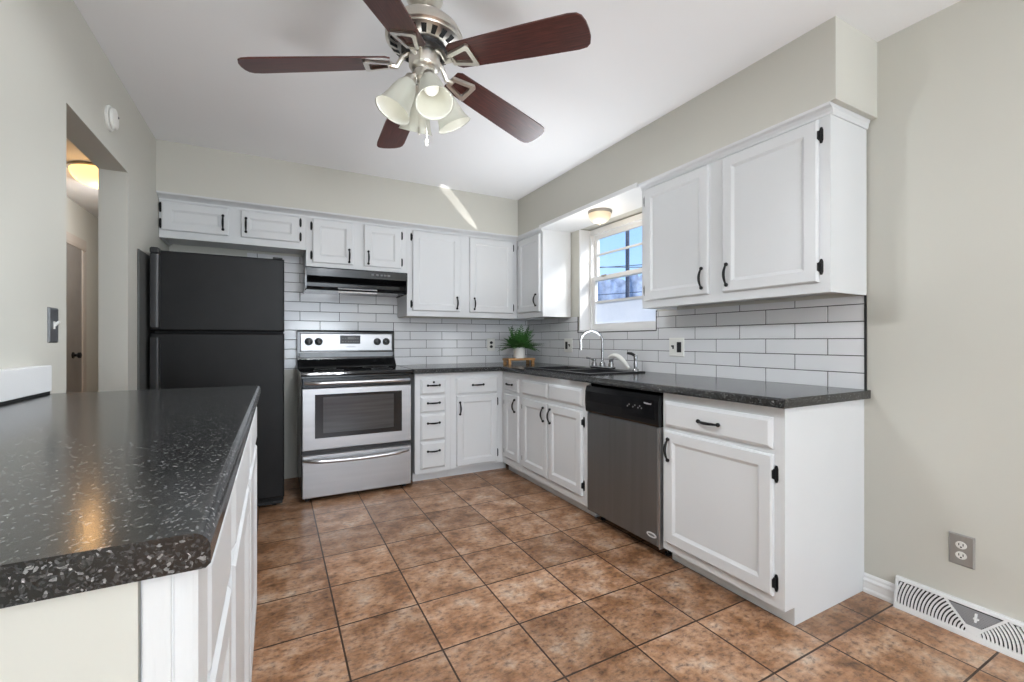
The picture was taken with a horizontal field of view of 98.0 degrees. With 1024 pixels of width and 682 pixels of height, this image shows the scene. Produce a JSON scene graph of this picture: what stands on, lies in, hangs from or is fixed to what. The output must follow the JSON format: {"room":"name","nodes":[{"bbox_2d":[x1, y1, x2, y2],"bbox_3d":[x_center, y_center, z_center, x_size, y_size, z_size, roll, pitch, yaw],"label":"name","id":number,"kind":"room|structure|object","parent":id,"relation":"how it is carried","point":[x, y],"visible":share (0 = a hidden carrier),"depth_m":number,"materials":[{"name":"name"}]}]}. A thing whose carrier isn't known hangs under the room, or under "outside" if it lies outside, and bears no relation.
{"room":"kitchen","nodes":[
{"label":"kitchen","id":0,"kind":"room"},
{"bbox_2d":[66,196,97,391],"bbox_3d":[-3.337,-0.099,2.530,0.120,2.468,6.800,0,0,-28],"label":"wall","id":1,"kind":"structure","parent":0,"point":[80,222],"depth_m":4.62,"materials":[{"name":"paint"}]},
{"bbox_2d":[66,231,86,392],"bbox_3d":[-4.028,0.065,4.043,0.078,2.140,1.020,0,0,-28],"label":"door","id":2,"kind":"structure","parent":1,"relation":"in","point":[76,247],"depth_m":4.26,"materials":[{"name":"beige wood"}]},
{"bbox_2d":[0,0,168,393],"bbox_3d":[-1.186,-0.099,0.615,0.120,2.468,12.200,0,0,-28],"label":"wall","id":3,"kind":"structure","parent":0,"point":[57,82],"depth_m":1.64,"materials":[{"name":"paint"}]},
{"bbox_2d":[47,307,60,342],"bbox_3d":[-1.619,-0.056,1.579,0.021,0.124,0.076,0,0,-28],"label":"light switch","id":4,"kind":"object","parent":3,"relation":"attached to","point":[52,313],"visible":1,"depth_m":1.56,"materials":[{"name":"metal"}]},
{"bbox_2d":[104,105,119,131],"bbox_3d":[-1.893,-1.055,2.114,0.037,0.116,0.116,0,0,-28],"label":"smoke detector","id":5,"kind":"object","parent":3,"relation":"attached to","point":[111,115],"visible":1,"depth_m":2.08,"materials":[{"name":"white plastic"}]},
{"bbox_2d":[137,249,153,389],"bbox_3d":[-2.300,0.303,2.852,0.010,1.660,0.705,0,0,-28],"label":"board","id":6,"kind":"object","parent":3,"relation":"attached to","point":[143,260],"visible":0.18,"depth_m":2.63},
{"bbox_2d":[169,244,519,478],"bbox_3d":[-1.224,-0.099,4.083,3.068,2.468,0.140,0,0,-28],"label":"wall","id":7,"kind":"structure","parent":0,"point":[290,376],"depth_m":3.67,"materials":[{"name":"paint"}]},
{"bbox_2d":[156,191,305,256],"bbox_3d":[-2.046,-0.848,3.327,0.902,0.290,0.406,0,0,-28],"label":"upper cabinet","id":8,"kind":"object","parent":7,"relation":"attached to","point":[184,219],"visible":1,"depth_m":3.21,"materials":[{"name":"white paint"}]},
{"bbox_2d":[303,266,407,297],"bbox_3d":[-1.315,-0.480,3.739,0.787,0.190,0.362,0,0,-28],"label":"range hood","id":9,"kind":"object","parent":7,"relation":"attached to","point":[316,280],"visible":1,"depth_m":3.62,"materials":[{"name":"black metal"}]},
{"bbox_2d":[304,210,408,272],"bbox_3d":[-1.301,-0.785,3.723,0.782,0.416,0.406,0,0,-28],"label":"upper cabinet","id":10,"kind":"object","parent":7,"relation":"attached to","point":[333,240],"visible":0.99,"depth_m":3.60,"materials":[{"name":"white paint"}]},
{"bbox_2d":[247,253,526,369],"bbox_3d":[-0.972,-0.233,4.133,2.560,0.935,0.008,0,0,-28],"label":"tile backsplash","id":11,"kind":"structure","parent":7,"relation":"attached to","point":[417,341],"depth_m":4.08,"materials":[{"name":"grey tile"}]},
{"bbox_2d":[487,338,494,350],"bbox_3d":[-0.212,0.037,4.527,0.085,0.125,0.008,0,0,-28],"label":"power outlet","id":12,"kind":"object","parent":11,"relation":"attached to","point":[490,341],"visible":1,"depth_m":4.52,"materials":[{"name":"white plastic"}]},
{"bbox_2d":[398,222,517,319],"bbox_3d":[-0.482,-0.604,4.158,1.072,0.778,0.406,0,0,-28],"label":"upper cabinet","id":13,"kind":"object","parent":7,"relation":"attached to","point":[452,272],"visible":0.99,"depth_m":4.02,"materials":[{"name":"white paint"}]},
{"bbox_2d":[66,0,960,217],"bbox_3d":[-0.769,-1.383,0.809,5.800,0.100,12.450,0,0,-28],"label":"ceiling","id":14,"kind":"structure","parent":0,"point":[176,60],"depth_m":2.19,"materials":[{"name":"paint"}]},
{"bbox_2d":[66,161,97,188],"bbox_3d":[-3.217,-1.258,3.477,0.380,0.150,0.380,0,0,-28],"label":"flush light","id":15,"kind":"object","parent":14,"relation":"attached to","point":[85,172],"visible":0.41,"depth_m":3.33,"materials":[{"name":"white glass"}]},
{"bbox_2d":[237,0,590,148],"bbox_3d":[-0.359,-1.037,1.770,1.266,0.592,1.218,0,0,-28],"label":"ceiling fan","id":16,"kind":"object","parent":14,"relation":"hanging from","point":[421,34],"visible":1,"depth_m":1.65,"materials":[{"name":"brown wood"}]},
{"bbox_2d":[156,16,876,235],"bbox_3d":[-0.458,-1.163,2.643,3.068,0.339,3.122,0,0,-28],"label":"soffit","id":17,"kind":"structure","parent":0,"point":[835,62],"depth_m":2.99,"materials":[{"name":"paint"}]},
{"bbox_2d":[539,183,638,228],"bbox_3d":[0.520,-0.990,3.347,0.018,0.032,1.188,0,0,-28],"label":"trim","id":18,"kind":"structure","parent":17,"relation":"attached to","point":[635,185],"depth_m":3.22,"materials":[{"name":"white wood"}]},
{"bbox_2d":[588,208,611,224],"bbox_3d":[0.664,-0.929,3.365,0.180,0.106,0.180,0,0,-28],"label":"flush light","id":19,"kind":"object","parent":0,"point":[599,216],"visible":1,"depth_m":3.31,"materials":[{"name":"white glass"}]},
{"bbox_2d":[251,464,1023,681],"bbox_3d":[-0.769,1.185,0.809,5.800,0.100,12.450,0,0,-28],"label":"floor","id":20,"kind":"structure","parent":0,"point":[493,575],"depth_m":1.85,"materials":[{"name":"tile"}]},
{"bbox_2d":[0,498,231,681],"bbox_3d":[-0.665,0.672,0.441,0.634,0.926,0.398,0,0,-28],"label":"base cabinet","id":21,"kind":"object","parent":20,"relation":"on","point":[175,627],"visible":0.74,"depth_m":0.39,"materials":[{"name":"white paint"}]},
{"bbox_2d":[0,385,260,608],"bbox_3d":[-0.924,0.192,0.938,0.645,0.034,1.536,0,0,-28],"label":"countertop","id":22,"kind":"structure","parent":21,"relation":"on","point":[103,489],"depth_m":0.55,"materials":[{"name":"black stone"}]},
{"bbox_2d":[0,391,49,404],"bbox_3d":[-1.197,0.171,0.803,0.036,0.008,1.514,0,0,-28],"label":"strip","id":23,"kind":"object","parent":22,"relation":"on","point":[45,393],"visible":0.4,"depth_m":1.32,"materials":[{"name":"black stone"}]},
{"bbox_2d":[0,365,51,401],"bbox_3d":[-1.196,0.124,0.805,0.040,0.086,1.516,0,0,-28],"label":"backsplash","id":24,"kind":"structure","parent":22,"relation":"on","point":[15,383],"depth_m":1.32,"materials":[{"name":"white tile"}]},
{"bbox_2d":[150,247,283,506],"bbox_3d":[-2.015,0.284,3.132,0.724,1.702,0.698,0,0,-28],"label":"refrigerator","id":25,"kind":"object","parent":20,"relation":"on","point":[216,320],"visible":0.7,"depth_m":2.88,"materials":[{"name":"black metal"}]},
{"bbox_2d":[228,434,249,681],"bbox_3d":[-0.891,0.672,0.866,0.634,0.926,0.564,0,0,-28],"label":"base cabinet","id":26,"kind":"object","parent":20,"relation":"on","point":[239,578],"visible":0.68,"depth_m":0.97,"materials":[{"name":"white paint"}]},
{"bbox_2d":[247,407,256,681],"bbox_3d":[-1.154,0.672,1.362,0.634,0.926,0.556,0,0,-28],"label":"base cabinet","id":27,"kind":"object","parent":20,"relation":"on","point":[252,481],"visible":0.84,"depth_m":1.52,"materials":[{"name":"white paint"}]},
{"bbox_2d":[297,330,412,500],"bbox_3d":[-1.265,0.524,3.539,0.782,1.222,0.751,0,0,-28],"label":"electric range","id":28,"kind":"object","parent":20,"relation":"on","point":[354,400],"visible":1,"depth_m":3.29,"materials":[{"name":"silver metal"}]},
{"bbox_2d":[297,366,412,376],"bbox_3d":[-1.259,0.234,3.528,0.782,0.034,0.628,0,0,-28],"label":"cooktop","id":29,"kind":"object","parent":28,"relation":"in","point":[303,371],"depth_m":3.36,"materials":[{"name":"black glass"}]},
{"bbox_2d":[410,373,449,480],"bbox_3d":[-0.775,0.697,3.859,0.298,0.876,0.676,0,0,-28],"label":"base cabinet","id":30,"kind":"object","parent":20,"relation":"on","point":[430,392],"visible":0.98,"depth_m":3.60,"materials":[{"name":"white paint"}]},
{"bbox_2d":[448,371,505,475],"bbox_3d":[-0.402,0.697,4.057,0.545,0.876,0.676,0,0,-28],"label":"base cabinet","id":31,"kind":"object","parent":20,"relation":"on","point":[476,398],"visible":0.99,"depth_m":3.78,"materials":[{"name":"white paint"}]},
{"bbox_2d":[503,371,527,479],"bbox_3d":[0.241,0.697,3.889,0.662,0.876,0.332,0,0,-28],"label":"base cabinet","id":32,"kind":"object","parent":20,"relation":"on","point":[511,381],"visible":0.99,"depth_m":3.72,"materials":[{"name":"white paint"}]},
{"bbox_2d":[521,374,599,516],"bbox_3d":[0.525,0.697,3.354,0.662,0.876,0.878,0,0,-28],"label":"base cabinet","id":33,"kind":"object","parent":20,"relation":"on","point":[553,411],"visible":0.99,"depth_m":3.15,"materials":[{"name":"white paint"}]},
{"bbox_2d":[396,362,870,408],"bbox_3d":[0.266,0.240,3.041,1.413,0.038,3.097,0,0,-28],"label":"countertop","id":34,"kind":"structure","parent":33,"relation":"on","point":[762,393],"depth_m":2.26,"materials":[{"name":"black stone"}]},
{"bbox_2d":[502,358,534,364],"bbox_3d":[0.065,0.192,4.247,0.290,0.058,0.130,0,0,-28],"label":"wooden riser","id":35,"kind":"object","parent":34,"relation":"on","point":[505,360],"visible":0.93,"depth_m":4.20,"materials":[{"name":"brown wood"}]},
{"bbox_2d":[495,326,543,357],"bbox_3d":[0.073,0.003,4.232,0.489,0.321,0.437,0,0,-28],"label":"potted fern","id":36,"kind":"object","parent":35,"relation":"on","point":[519,342],"visible":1,"depth_m":4.19,"materials":[{"name":"plant"}]},
{"bbox_2d":[513,347,524,357],"bbox_3d":[0.070,0.112,4.249,0.116,0.104,0.116,0,0,-28],"label":"pot","id":37,"kind":"object","parent":36,"relation":"on","point":[519,352],"depth_m":4.20,"materials":[{"name":"white ceramic"}]},
{"bbox_2d":[524,366,644,383],"bbox_3d":[0.512,0.306,3.341,0.496,0.190,0.829,0,0,-28],"label":"sink","id":38,"kind":"object","parent":34,"relation":"in","point":[582,370],"visible":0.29,"depth_m":3.30,"materials":[{"name":"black metal"}]},
{"bbox_2d":[608,353,629,368],"bbox_3d":[0.785,0.148,3.266,0.039,0.113,0.225,0,0,-28],"label":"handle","id":39,"kind":"object","parent":38,"relation":"on","point":[620,358],"visible":1,"depth_m":3.23,"materials":[{"name":"white plastic"}]},
{"bbox_2d":[627,352,638,370],"bbox_3d":[0.846,0.143,3.115,0.081,0.135,0.044,0,0,2],"label":"sprayer","id":40,"kind":"object","parent":38,"relation":"on","point":[635,356],"visible":0.97,"depth_m":3.10,"materials":[{"name":"silver metal"}]},
{"bbox_2d":[579,330,614,368],"bbox_3d":[0.676,0.062,3.410,0.289,0.298,0.187,0,0,34],"label":"faucet","id":41,"kind":"object","parent":34,"relation":"on","point":[602,365],"visible":1,"depth_m":3.41,"materials":[{"name":"silver metal"}]},
{"bbox_2d":[585,383,671,555],"bbox_3d":[0.878,0.703,2.692,0.621,0.865,0.610,0,0,-28],"label":"dishwasher","id":42,"kind":"object","parent":20,"relation":"on","point":[625,425],"visible":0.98,"depth_m":2.50,"materials":[{"name":"silver metal"}]},
{"bbox_2d":[663,393,863,625],"bbox_3d":[1.168,0.697,2.144,0.662,0.876,0.618,0,0,-28],"label":"base cabinet","id":43,"kind":"object","parent":20,"relation":"on","point":[765,504],"visible":1,"depth_m":1.91,"materials":[{"name":"white paint"}]},
{"bbox_2d":[893,575,1023,662],"bbox_3d":[1.760,1.072,1.694,0.040,0.126,0.490,0,0,-28],"label":"floor vent","id":44,"kind":"object","parent":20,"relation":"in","point":[1001,633],"visible":1,"depth_m":1.72,"materials":[{"name":"white metal"}]},
{"bbox_2d":[529,0,1023,621],"bbox_3d":[2.352,-0.099,0.825,0.191,2.468,9.250,0,0,-28],"label":"wall","id":45,"kind":"structure","parent":0,"point":[944,412],"depth_m":1.78,"materials":[{"name":"paint"}]},
{"bbox_2d":[509,227,570,320],"bbox_3d":[0.191,-0.604,4.295,0.352,0.778,0.790,0,0,-28],"label":"upper cabinet","id":46,"kind":"object","parent":45,"relation":"attached to","point":[543,255],"visible":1,"depth_m":3.98,"materials":[{"name":"white paint"}]},
{"bbox_2d":[542,187,641,232],"bbox_3d":[0.669,-0.988,3.426,0.341,0.012,1.188,0,0,-28],"label":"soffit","id":47,"kind":"structure","parent":45,"relation":"attached to","point":[629,201],"depth_m":3.35,"materials":[{"name":"white paint"}]},
{"bbox_2d":[579,213,656,331],"bbox_3d":[0.888,-0.529,3.578,0.193,0.905,0.912,0,0,-28],"label":"window","id":48,"kind":"structure","parent":45,"relation":"in","point":[621,314],"depth_m":3.83,"materials":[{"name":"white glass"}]},
{"bbox_2d":[527,295,866,389],"bbox_3d":[0.885,0.003,3.373,0.010,0.436,3.074,0,0,-28],"label":"tile backsplash","id":49,"kind":"structure","parent":45,"relation":"attached to","point":[817,342],"depth_m":2.53,"materials":[{"name":"grey tile"}]},
{"bbox_2d":[564,339,572,351],"bbox_3d":[0.506,0.040,4.057,0.021,0.125,0.125,0,0,-28],"label":"outlet","id":50,"kind":"object","parent":49,"relation":"attached to","point":[568,343],"visible":1,"depth_m":4.05,"materials":[{"name":"white plastic"}]},
{"bbox_2d":[669,338,683,356],"bbox_3d":[1.089,0.041,2.960,0.021,0.125,0.125,0,0,-28],"label":"outlet","id":51,"kind":"object","parent":49,"relation":"attached to","point":[676,345],"visible":1,"depth_m":2.96,"materials":[{"name":"white plastic"}]},
{"bbox_2d":[638,101,869,309],"bbox_3d":[1.196,-0.600,2.404,0.352,0.786,1.104,0,0,-28],"label":"upper cabinet","id":52,"kind":"object","parent":45,"relation":"attached to","point":[777,211],"visible":1,"depth_m":2.10,"materials":[{"name":"white paint"}]},
{"bbox_2d":[863,572,894,603],"bbox_3d":[1.626,1.094,1.969,0.018,0.082,0.119,0,0,-28],"label":"baseboard","id":53,"kind":"structure","parent":45,"relation":"attached to","point":[875,586],"depth_m":1.97,"materials":[{"name":"white wood"}]},
{"bbox_2d":[949,531,974,569],"bbox_3d":[1.755,0.817,1.737,0.009,0.122,0.076,0,0,-28],"label":"power outlet","id":54,"kind":"object","parent":45,"relation":"attached to","point":[961,547],"visible":1,"depth_m":1.73,"materials":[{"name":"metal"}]},
{"bbox_2d":[955,551,966,559],"bbox_3d":[1.753,0.837,1.736,0.004,0.029,0.033,0,0,-28],"label":"socket","id":55,"kind":"object","parent":54,"relation":"attached to","point":[959,555],"depth_m":1.74,"materials":[{"name":"white plastic"}]},
{"bbox_2d":[955,541,966,548],"bbox_3d":[1.753,0.797,1.736,0.004,0.029,0.033,0,0,-28],"label":"socket","id":56,"kind":"object","parent":54,"relation":"attached to","point":[958,544],"depth_m":1.74,"materials":[{"name":"white plastic"}]},
{"label":"outside","id":57,"kind":"structure","parent":0,"visible":0},
{"bbox_3d":[24.878,1.685,41.524,77.100,0.100,130.000,0,0,-28],"label":"ground","id":58,"kind":"structure","parent":57,"visible":0},
{"bbox_2d":[598,274,641,300],"bbox_3d":[19.074,-2.814,45.867,58.968,8.897,4.605,0,0,10],"label":"trees","id":59,"kind":"object","parent":58,"relation":"on","point":[617,285],"visible":0.02,"depth_m":45.21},
{"bbox_2d":[625,230,629,297],"bbox_3d":[5.277,-4.865,20.326,2.214,13.000,0.184,0,0,16],"label":"utility pole","id":60,"kind":"object","parent":58,"relation":"on","point":[627,294],"visible":0.15,"depth_m":20.24,"materials":[{"name":"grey wood"}]},
{"bbox_2d":[598,291,641,294],"bbox_3d":[5.680,-2.838,21.873,24.002,1.292,0.036,0,0,15],"label":"power line","id":61,"kind":"object","parent":60,"relation":"attached to","point":[640,291],"visible":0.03,"depth_m":21.98,"materials":[{"name":"black metal"}]},
{"bbox_2d":[604,267,641,267],"bbox_3d":[5.427,-3.913,20.905,24.002,1.142,0.037,0,0,15],"label":"power line","id":62,"kind":"object","parent":60,"relation":"attached to","point":[604,267],"visible":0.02,"depth_m":20.97,"materials":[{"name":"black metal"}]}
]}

